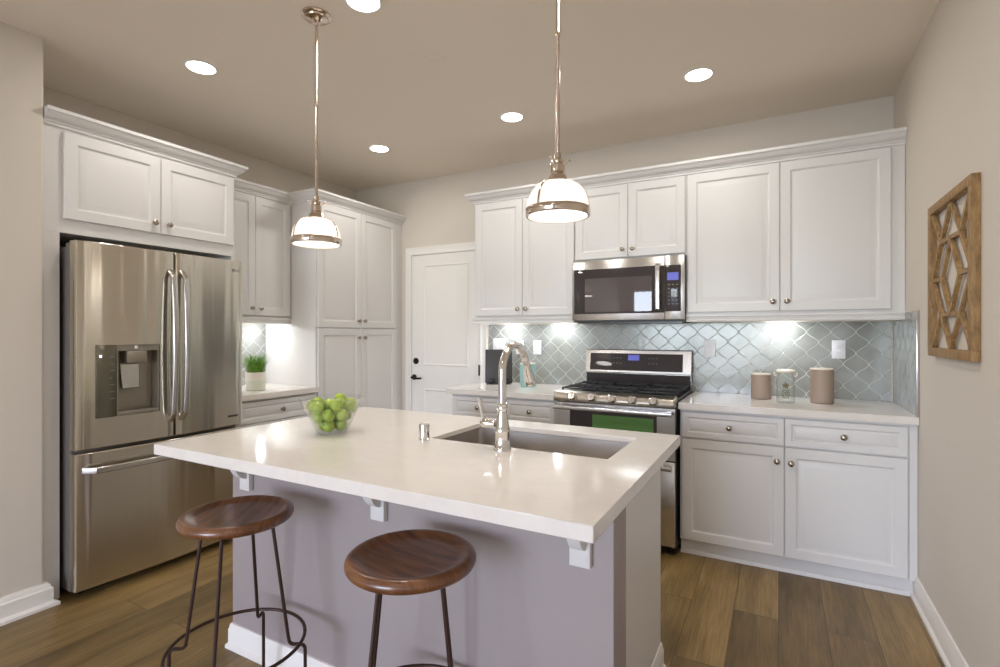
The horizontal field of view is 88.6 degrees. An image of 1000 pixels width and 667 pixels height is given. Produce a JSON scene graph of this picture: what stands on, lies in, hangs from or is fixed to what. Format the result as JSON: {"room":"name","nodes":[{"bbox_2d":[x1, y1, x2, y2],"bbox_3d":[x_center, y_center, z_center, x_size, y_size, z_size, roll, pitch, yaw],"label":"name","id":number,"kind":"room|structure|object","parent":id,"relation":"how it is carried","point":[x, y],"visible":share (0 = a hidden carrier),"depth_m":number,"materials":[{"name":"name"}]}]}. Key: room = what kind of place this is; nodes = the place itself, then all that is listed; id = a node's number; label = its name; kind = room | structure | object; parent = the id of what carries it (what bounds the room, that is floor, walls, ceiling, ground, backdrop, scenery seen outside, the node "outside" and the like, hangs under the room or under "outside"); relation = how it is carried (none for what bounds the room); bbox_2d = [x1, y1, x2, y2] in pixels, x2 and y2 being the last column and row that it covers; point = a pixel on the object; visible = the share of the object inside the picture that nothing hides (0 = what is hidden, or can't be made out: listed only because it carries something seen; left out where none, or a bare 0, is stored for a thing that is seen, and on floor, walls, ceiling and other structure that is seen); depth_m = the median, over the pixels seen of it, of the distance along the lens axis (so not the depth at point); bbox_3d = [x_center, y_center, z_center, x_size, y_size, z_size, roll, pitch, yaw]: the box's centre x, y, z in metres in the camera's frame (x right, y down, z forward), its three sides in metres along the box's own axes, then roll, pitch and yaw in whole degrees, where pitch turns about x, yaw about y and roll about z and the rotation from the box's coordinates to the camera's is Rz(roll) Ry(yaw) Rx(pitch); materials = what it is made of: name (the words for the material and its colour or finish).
{"room":"kitchen","nodes":[
{"label":"kitchen","id":0,"kind":"room"},
{"bbox_2d":[0,21,355,596],"bbox_3d":[-3.251,-0.052,1.340,0.708,2.762,8.447,0,0,29],"label":"wall","id":1,"kind":"structure","parent":0,"point":[23,95],"depth_m":2.43,"materials":[{"name":"beige paint"}]},
{"bbox_2d":[0,581,60,626],"bbox_3d":[-3.570,1.272,-0.006,0.075,0.114,5.777,0,0,29],"label":"baseboard","id":2,"kind":"structure","parent":1,"relation":"attached to","point":[18,605],"depth_m":2.42,"materials":[{"name":"white paint"}]},
{"bbox_2d":[242,324,265,384],"bbox_3d":[-2.109,0.172,3.965,0.005,0.486,0.667,0,0,29],"label":"tile backsplash","id":3,"kind":"structure","parent":1,"relation":"attached to","point":[253,335],"depth_m":4.15,"materials":[{"name":"white tile"}]},
{"bbox_2d":[234,178,292,323],"bbox_3d":[-1.953,-0.590,3.879,0.359,1.033,0.668,0,0,29],"label":"upper cabinet","id":4,"kind":"object","parent":1,"relation":"attached to","point":[262,225],"visible":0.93,"depth_m":3.88,"materials":[{"name":"white paint"}]},
{"bbox_2d":[0,0,939,190],"bbox_3d":[-1.560,-1.483,0.420,4.559,0.100,8.647,0,0,29],"label":"ceiling","id":5,"kind":"structure","parent":0,"point":[624,64],"depth_m":2.75,"materials":[{"name":"beige paint"}]},
{"bbox_2d":[184,60,217,74],"bbox_3d":[-1.611,-1.430,2.761,0.158,0.004,0.158,0,0,29],"label":"recessed light","id":6,"kind":"object","parent":5,"relation":"in","point":[197,66],"visible":1,"depth_m":2.76,"materials":[{"name":"white plastic"}]},
{"bbox_2d":[290,6,341,248],"bbox_3d":[-0.828,-0.915,2.311,0.222,1.034,0.222,0,0,29],"label":"pendant lamp","id":7,"kind":"object","parent":5,"relation":"hanging from","point":[316,231],"visible":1,"depth_m":2.28,"materials":[{"name":"silver metal"}]},
{"bbox_2d":[293,241,337,246],"bbox_3d":[-0.828,-0.405,2.311,0.201,0.003,0.201,0,0,29],"label":"diffuser","id":8,"kind":"object","parent":7,"relation":"attached to","point":[296,243],"depth_m":2.32,"materials":[{"name":"beige glass"}]},
{"bbox_2d":[345,0,381,12],"bbox_3d":[-0.590,-1.430,2.211,0.158,0.004,0.158,0,0,29],"label":"recessed light","id":9,"kind":"object","parent":5,"relation":"in","point":[363,6],"visible":1,"depth_m":2.23,"materials":[{"name":"white"}]},
{"bbox_2d":[369,145,389,151],"bbox_3d":[-0.936,-1.430,3.976,0.158,0.004,0.158,0,0,29],"label":"recessed light","id":10,"kind":"object","parent":5,"relation":"in","point":[376,148],"visible":1,"depth_m":3.97,"materials":[{"name":"white"}]},
{"bbox_2d":[500,112,523,121],"bbox_3d":[0.079,-1.430,3.395,0.158,0.004,0.158,0,0,29],"label":"recessed light","id":11,"kind":"object","parent":5,"relation":"in","point":[508,116],"visible":1,"depth_m":3.39,"materials":[{"name":"white"}]},
{"bbox_2d":[525,0,590,223],"bbox_3d":[0.198,-0.915,1.753,0.222,1.034,0.222,0,0,29],"label":"pendant lamp","id":12,"kind":"object","parent":5,"relation":"hanging from","point":[557,199],"visible":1,"depth_m":1.71,"materials":[{"name":"beige"}]},
{"bbox_2d":[529,210,586,220],"bbox_3d":[0.198,-0.405,1.753,0.201,0.003,0.201,0,0,29],"label":"diffuser","id":13,"kind":"object","parent":12,"relation":"attached to","point":[534,215],"depth_m":1.76,"materials":[{"name":"beige glass"}]},
{"bbox_2d":[683,67,713,81],"bbox_3d":[1.102,-1.430,2.841,0.158,0.004,0.158,0,0,29],"label":"recessed light","id":14,"kind":"object","parent":5,"relation":"in","point":[698,74],"visible":1,"depth_m":2.83,"materials":[{"name":"white"}]},
{"bbox_2d":[0,539,944,666],"bbox_3d":[-1.560,1.379,0.420,4.559,0.100,8.647,0,0,29],"label":"floor","id":15,"kind":"structure","parent":0,"point":[715,612],"depth_m":2.34,"materials":[{"name":"brown wood"}]},
{"bbox_2d":[43,105,248,598],"bbox_3d":[-2.215,0.112,3.102,0.643,2.435,1.068,0,0,29],"label":"tall cabinet","id":16,"kind":"object","parent":15,"relation":"on","point":[103,182],"visible":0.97,"depth_m":2.73,"materials":[{"name":"white paint"}]},
{"bbox_2d":[59,240,241,593],"bbox_3d":[-2.140,0.435,3.054,0.801,1.788,0.893,0,0,29],"label":"refrigerator","id":17,"kind":"object","parent":15,"relation":"on","point":[150,340],"visible":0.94,"depth_m":2.74,"materials":[{"name":"grey metal"}]},
{"bbox_2d":[160,495,306,666],"bbox_3d":[-0.884,0.963,1.727,0.435,0.732,0.435,0,0,-37],"label":"bar stool","id":18,"kind":"object","parent":15,"relation":"on","point":[240,516],"visible":1,"depth_m":1.71,"materials":[{"name":"brown wood"}]},
{"bbox_2d":[235,393,315,427],"bbox_3d":[-1.830,0.892,3.812,0.639,0.873,0.668,0,0,29],"label":"base cabinet","id":19,"kind":"object","parent":15,"relation":"on","point":[278,409],"visible":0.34,"depth_m":3.64,"materials":[{"name":"white paint"}]},
{"bbox_2d":[242,383,318,401],"bbox_3d":[-1.832,0.435,3.813,0.634,0.040,0.669,0,0,29],"label":"countertop","id":20,"kind":"structure","parent":19,"relation":"on","point":[271,390],"depth_m":3.71,"materials":[{"name":"white stone"}]},
{"bbox_2d":[242,353,270,390],"bbox_3d":[-1.782,0.274,3.750,0.278,0.280,0.267,0,0,29],"label":"potted grass","id":21,"kind":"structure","parent":20,"relation":"on","point":[255,377],"depth_m":3.68,"materials":[{"name":"green plant"}]},
{"bbox_2d":[245,371,265,390],"bbox_3d":[-1.779,0.349,3.729,0.138,0.131,0.138,0,0,29],"label":"pot","id":22,"kind":"object","parent":21,"relation":"attached to","point":[255,380],"depth_m":3.68,"materials":[{"name":"white ceramic"}]},
{"bbox_2d":[266,188,406,411],"bbox_3d":[-1.432,0.112,4.532,0.651,2.435,1.097,0,0,29],"label":"pantry cabinet","id":23,"kind":"object","parent":15,"relation":"on","point":[343,335],"visible":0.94,"depth_m":4.25,"materials":[{"name":"white paint"}]},
{"bbox_2d":[344,529,475,666],"bbox_3d":[-0.241,0.963,1.397,0.435,0.732,0.435,0,0,-29],"label":"bar stool","id":24,"kind":"object","parent":15,"relation":"on","point":[413,561],"visible":1,"depth_m":1.35,"materials":[{"name":"brown wood"}]},
{"bbox_2d":[225,467,665,666],"bbox_3d":[-0.249,0.892,2.080,1.684,0.874,0.862,0,0,29],"label":"kitchen island","id":25,"kind":"object","parent":15,"relation":"on","point":[528,598],"visible":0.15,"depth_m":1.71,"materials":[{"name":"grey paint"}]},
{"bbox_2d":[154,407,679,543],"bbox_3d":[-0.283,0.435,1.997,1.706,0.040,1.110,0,0,29],"label":"island countertop","id":26,"kind":"structure","parent":25,"relation":"on","point":[379,455],"depth_m":1.62,"materials":[{"name":"white stone"}]},
{"bbox_2d":[298,397,344,434],"bbox_3d":[-0.702,0.342,2.141,0.263,0.146,0.263,0,0,29],"label":"fruit bowl","id":27,"kind":"object","parent":26,"relation":"on","point":[333,433],"visible":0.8,"depth_m":2.10,"materials":[{"name":"clear glass"}]},
{"bbox_2d":[307,399,317,411],"bbox_3d":[-0.769,0.299,2.110,0.050,0.053,0.050,0,0,-5],"label":"lime","id":28,"kind":"object","parent":27,"relation":"in","point":[309,404],"visible":0.53,"depth_m":2.09,"materials":[{"name":"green food"}]},
{"bbox_2d":[311,402,323,413],"bbox_3d":[-0.736,0.302,2.070,0.050,0.050,0.050,0,0,-8],"label":"lime","id":29,"kind":"object","parent":27,"relation":"in","point":[317,407],"visible":1,"depth_m":2.05,"materials":[{"name":"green food"}]},
{"bbox_2d":[313,397,323,401],"bbox_3d":[-0.774,0.297,2.177,0.050,0.050,0.050,0,0,-6],"label":"lime","id":30,"kind":"object","parent":27,"relation":"in","point":[318,399],"visible":0.31,"depth_m":2.16,"materials":[{"name":"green food"}]},
{"bbox_2d":[313,412,324,422],"bbox_3d":[-0.741,0.345,2.100,0.050,0.050,0.050,0,0,-37],"label":"lime","id":31,"kind":"object","parent":27,"relation":"in","point":[317,418],"visible":0.57,"depth_m":2.08,"materials":[{"name":"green food"}]},
{"bbox_2d":[317,422,323,429],"bbox_3d":[-0.735,0.381,2.139,0.050,0.050,0.050,0,0,29],"label":"lime","id":32,"kind":"object","parent":27,"relation":"in","point":[319,425],"visible":0.24,"depth_m":2.12,"materials":[{"name":"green food"}]},
{"bbox_2d":[323,399,332,409],"bbox_3d":[-0.705,0.295,2.111,0.050,0.050,0.050,0,0,7],"label":"lime","id":33,"kind":"object","parent":27,"relation":"in","point":[327,402],"visible":0.49,"depth_m":2.09,"materials":[{"name":"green food"}]},
{"bbox_2d":[322,421,334,431],"bbox_3d":[-0.702,0.381,2.099,0.050,0.050,0.050,0,0,-16],"label":"lime","id":34,"kind":"object","parent":27,"relation":"in","point":[329,426],"visible":0.95,"depth_m":2.08,"materials":[{"name":"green food"}]},
{"bbox_2d":[322,409,334,421],"bbox_3d":[-0.695,0.334,2.077,0.050,0.050,0.050,0,0,5],"label":"lime","id":35,"kind":"object","parent":27,"relation":"in","point":[328,415],"visible":1,"depth_m":2.06,"materials":[{"name":"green food"}]},
{"bbox_2d":[330,399,342,410],"bbox_3d":[-0.662,0.293,2.078,0.050,0.050,0.050,0,0,-13],"label":"lime","id":36,"kind":"object","parent":27,"relation":"in","point":[336,404],"visible":1,"depth_m":2.06,"materials":[{"name":"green food"}]},
{"bbox_2d":[334,393,345,399],"bbox_3d":[-0.689,0.283,2.208,0.050,0.050,0.050,0,0,-35],"label":"lime","id":37,"kind":"object","parent":27,"relation":"in","point":[338,395],"visible":0.52,"depth_m":2.19,"materials":[{"name":"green food"}]},
{"bbox_2d":[335,420,347,430],"bbox_3d":[-0.661,0.381,2.131,0.050,0.050,0.050,0,0,29],"label":"lime","id":38,"kind":"object","parent":27,"relation":"in","point":[339,425],"visible":0.81,"depth_m":2.11,"materials":[{"name":"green food"}]},
{"bbox_2d":[335,409,347,420],"bbox_3d":[-0.652,0.336,2.106,0.050,0.050,0.050,0,0,-7],"label":"lime","id":39,"kind":"object","parent":27,"relation":"in","point":[341,415],"visible":0.95,"depth_m":2.09,"materials":[{"name":"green food"}]},
{"bbox_2d":[345,413,352,420],"bbox_3d":[-0.651,0.346,2.169,0.050,0.050,0.050,0,0,23],"label":"lime","id":40,"kind":"object","parent":27,"relation":"in","point":[349,416],"visible":0.31,"depth_m":2.16,"materials":[{"name":"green food"}]},
{"bbox_2d":[337,398,345,408],"bbox_3d":[-0.675,0.298,2.154,0.050,0.050,0.050,0,0,28],"label":"lime","id":41,"kind":"object","parent":40,"relation":"on","point":[341,399],"visible":0.24,"depth_m":2.15,"materials":[{"name":"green food"}]},
{"bbox_2d":[344,401,356,412],"bbox_3d":[-0.625,0.309,2.143,0.050,0.050,0.050,0,0,-20],"label":"lime","id":42,"kind":"object","parent":27,"relation":"in","point":[350,406],"visible":1,"depth_m":2.12,"materials":[{"name":"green food"}]},
{"bbox_2d":[345,397,355,402],"bbox_3d":[-0.642,0.301,2.195,0.050,0.050,0.050,0,0,38],"label":"lime","id":43,"kind":"object","parent":27,"relation":"in","point":[350,398],"visible":0.42,"depth_m":2.18,"materials":[{"name":"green food"}]},
{"bbox_2d":[418,423,429,440],"bbox_3d":[-0.295,0.384,1.996,0.045,0.062,0.045,0,0,29],"label":"air gap","id":44,"kind":"object","parent":26,"relation":"on","point":[424,428],"visible":1,"depth_m":1.98,"materials":[{"name":"silver metal"}]},
{"bbox_2d":[478,341,535,451],"bbox_3d":[0.031,0.222,1.931,0.134,0.384,0.286,0,0,29],"label":"faucet","id":45,"kind":"object","parent":26,"relation":"on","point":[501,424],"visible":1,"depth_m":1.81,"materials":[{"name":"silver metal"}]},
{"bbox_2d":[443,428,628,458],"bbox_3d":[0.131,0.551,2.025,0.758,0.227,0.422,0,0,29],"label":"sink","id":46,"kind":"object","parent":26,"relation":"in","point":[593,448],"visible":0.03,"depth_m":2.19,"materials":[{"name":"silver metal"}]},
{"bbox_2d":[452,394,554,423],"bbox_3d":[0.148,0.892,3.923,0.854,0.873,0.659,0,0,29],"label":"base cabinet","id":47,"kind":"object","parent":15,"relation":"on","point":[519,409],"visible":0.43,"depth_m":3.62,"materials":[{"name":"white paint"}]},
{"bbox_2d":[446,382,568,400],"bbox_3d":[0.142,0.435,3.932,0.902,0.040,0.649,0,0,29],"label":"countertop","id":48,"kind":"structure","parent":47,"relation":"on","point":[513,390],"depth_m":3.77,"materials":[{"name":"white stone"}]},
{"bbox_2d":[485,349,511,383],"bbox_3d":[-0.010,0.275,4.163,0.220,0.280,0.076,0,0,0],"label":"display board","id":49,"kind":"object","parent":48,"relation":"on","point":[492,356],"visible":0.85,"depth_m":4.17,"materials":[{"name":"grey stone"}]},
{"bbox_2d":[520,362,535,386],"bbox_3d":[0.218,0.323,3.980,0.121,0.183,0.121,0,0,29],"label":"canister","id":50,"kind":"object","parent":48,"relation":"on","point":[533,365],"visible":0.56,"depth_m":3.94,"materials":[{"name":"teal ceramic"}]},
{"bbox_2d":[553,349,692,553],"bbox_3d":[0.845,0.726,3.469,0.763,1.206,0.768,0,0,29],"label":"gas range","id":51,"kind":"object","parent":15,"relation":"on","point":[623,389],"visible":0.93,"depth_m":3.27,"materials":[{"name":"silver metal"}]},
{"bbox_2d":[569,387,690,402],"bbox_3d":[0.865,0.410,3.506,0.761,0.026,0.554,0,0,29],"label":"cooktop","id":52,"kind":"object","parent":51,"relation":"in","point":[686,392],"depth_m":3.36,"materials":[{"name":"silver metal"}]},
{"bbox_2d":[680,409,917,596],"bbox_3d":[1.718,0.892,3.069,1.129,0.874,0.659,0,0,29],"label":"base cabinet","id":53,"kind":"object","parent":15,"relation":"on","point":[824,499],"visible":1,"depth_m":2.77,"materials":[{"name":"white paint"}]},
{"bbox_2d":[678,392,918,424],"bbox_3d":[1.718,0.435,3.074,1.136,0.040,0.649,0,0,29],"label":"countertop","id":54,"kind":"structure","parent":53,"relation":"on","point":[841,409],"depth_m":2.89,"materials":[{"name":"white stone"}]},
{"bbox_2d":[751,373,770,399],"bbox_3d":[1.654,0.335,3.244,0.116,0.160,0.116,0,0,29],"label":"canister","id":55,"kind":"object","parent":54,"relation":"on","point":[760,382],"visible":1,"depth_m":3.20,"materials":[{"name":"beige ceramic"}]},
{"bbox_2d":[774,369,797,398],"bbox_3d":[1.695,0.314,3.040,0.104,0.201,0.104,0,0,-26],"label":"glass jar","id":56,"kind":"object","parent":54,"relation":"on","point":[785,384],"visible":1,"depth_m":3.00,"materials":[{"name":"beige"}]},
{"bbox_2d":[781,380,789,398],"bbox_3d":[1.671,0.328,2.998,0.044,0.111,0.005,0,0,29],"label":"print","id":57,"kind":"object","parent":56,"relation":"attached to","point":[785,384],"depth_m":3.00,"materials":[{"name":"beige paper"}]},
{"bbox_2d":[810,367,833,403],"bbox_3d":[1.914,0.311,3.045,0.122,0.206,0.122,0,0,29],"label":"canister","id":58,"kind":"object","parent":54,"relation":"on","point":[821,379],"visible":1,"depth_m":3.00,"materials":[{"name":"beige ceramic"}]},
{"bbox_2d":[356,95,893,409],"bbox_3d":[0.483,-0.052,4.174,4.559,2.762,0.100,0,0,29],"label":"wall","id":59,"kind":"structure","parent":0,"point":[437,210],"depth_m":3.98,"materials":[{"name":"beige paint"}]},
{"bbox_2d":[411,251,479,414],"bbox_3d":[-0.507,0.299,4.620,0.749,2.044,0.063,0,0,29],"label":"door","id":60,"kind":"structure","parent":59,"relation":"in","point":[445,340],"depth_m":4.65,"materials":[{"name":"white paint"}]},
{"bbox_2d":[405,242,487,410],"bbox_3d":[-0.503,0.264,4.642,0.892,2.130,0.020,0,0,29],"label":"trim","id":61,"kind":"structure","parent":59,"relation":"attached to","point":[467,246],"depth_m":4.82,"materials":[{"name":"white paint"}]},
{"bbox_2d":[472,197,574,324],"bbox_3d":[0.231,-0.552,4.037,0.868,0.958,0.379,0,0,29],"label":"upper cabinet","id":62,"kind":"object","parent":59,"relation":"attached to","point":[523,266],"visible":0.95,"depth_m":3.90,"materials":[{"name":"white paint"}]},
{"bbox_2d":[464,127,907,204],"bbox_3d":[1.043,-1.069,3.588,2.811,0.074,0.391,0,0,29],"label":"crown molding","id":63,"kind":"structure","parent":62,"relation":"attached to","point":[891,137],"depth_m":3.19,"materials":[{"name":"white paint"}]},
{"bbox_2d":[575,175,686,261],"bbox_3d":[0.948,-0.770,3.647,0.763,0.522,0.379,0,0,29],"label":"upper cabinet","id":64,"kind":"object","parent":59,"relation":"attached to","point":[648,218],"visible":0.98,"depth_m":3.48,"materials":[{"name":"white paint"}]},
{"bbox_2d":[572,254,689,323],"bbox_3d":[0.927,-0.288,3.608,0.761,0.440,0.446,0,0,29],"label":"microwave","id":65,"kind":"object","parent":64,"relation":"attached to","point":[640,290],"visible":1,"depth_m":3.44,"materials":[{"name":"grey metal"}]},
{"bbox_2d":[489,321,891,401],"bbox_3d":[1.134,0.172,3.759,2.798,0.486,0.005,0,0,29],"label":"tile backsplash","id":66,"kind":"structure","parent":59,"relation":"attached to","point":[741,349],"depth_m":3.49,"materials":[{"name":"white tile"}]},
{"bbox_2d":[493,338,504,348],"bbox_3d":[-0.009,0.104,4.365,0.116,0.116,0.009,0,0,29],"label":"light switch","id":67,"kind":"object","parent":66,"relation":"attached to","point":[498,343],"visible":0.69,"depth_m":4.37,"materials":[{"name":"white plastic"}]},
{"bbox_2d":[516,340,523,353],"bbox_3d":[0.166,0.119,4.270,0.072,0.116,0.009,0,0,29],"label":"light switch","id":68,"kind":"object","parent":66,"relation":"attached to","point":[520,341],"visible":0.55,"depth_m":4.27,"materials":[{"name":"white plastic"}]},
{"bbox_2d":[533,340,540,353],"bbox_3d":[0.305,0.117,4.195,0.072,0.116,0.008,0,0,29],"label":"power outlet","id":69,"kind":"object","parent":66,"relation":"attached to","point":[536,343],"visible":1,"depth_m":4.19,"materials":[{"name":"white plastic"}]},
{"bbox_2d":[704,340,714,356],"bbox_3d":[1.461,0.108,3.566,0.072,0.116,0.008,0,0,29],"label":"power outlet","id":70,"kind":"object","parent":66,"relation":"attached to","point":[709,345],"visible":1,"depth_m":3.56,"materials":[{"name":"white plastic"}]},
{"bbox_2d":[832,340,845,358],"bbox_3d":[2.120,0.103,3.207,0.072,0.116,0.008,0,0,29],"label":"power outlet","id":71,"kind":"object","parent":66,"relation":"attached to","point":[838,346],"visible":1,"depth_m":3.20,"materials":[{"name":"white plastic"}]},
{"bbox_2d":[836,344,841,348],"bbox_3d":[2.119,0.083,3.204,0.033,0.028,0.002,0,0,29],"label":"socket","id":72,"kind":"object","parent":71,"relation":"attached to","point":[838,346],"depth_m":3.20,"materials":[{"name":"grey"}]},
{"bbox_2d":[686,145,905,321],"bbox_3d":[1.782,-0.552,3.193,1.134,0.958,0.379,0,0,29],"label":"upper cabinet","id":73,"kind":"object","parent":59,"relation":"attached to","point":[821,238],"visible":1,"depth_m":3.02,"materials":[{"name":"white paint"}]},
{"bbox_2d":[894,0,999,666],"bbox_3d":[0.399,-0.052,-0.646,0.100,2.762,8.447,0,0,29],"label":"wall","id":74,"kind":"structure","parent":0,"point":[947,97],"depth_m":1.97,"materials":[{"name":"beige paint"}]},
{"bbox_2d":[893,310,919,416],"bbox_3d":[2.208,0.151,2.798,0.012,0.528,0.639,0,0,29],"label":"tile backsplash","id":75,"kind":"structure","parent":74,"relation":"attached to","point":[906,333],"depth_m":2.73,"materials":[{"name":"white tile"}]},
{"bbox_2d":[910,578,968,666],"bbox_3d":[0.206,1.272,-0.869,0.026,0.114,7.870,0,0,29],"label":"baseboard","id":76,"kind":"structure","parent":74,"relation":"attached to","point":[950,654],"depth_m":2.19,"materials":[{"name":"white paint"}]},
{"bbox_2d":[928,172,980,361],"bbox_3d":[1.773,-0.226,2.014,0.027,0.650,0.583,0,0,29],"label":"lattice panel","id":77,"kind":"object","parent":74,"relation":"attached to","point":[971,185],"visible":1,"depth_m":1.93,"materials":[{"name":"brown wood"}]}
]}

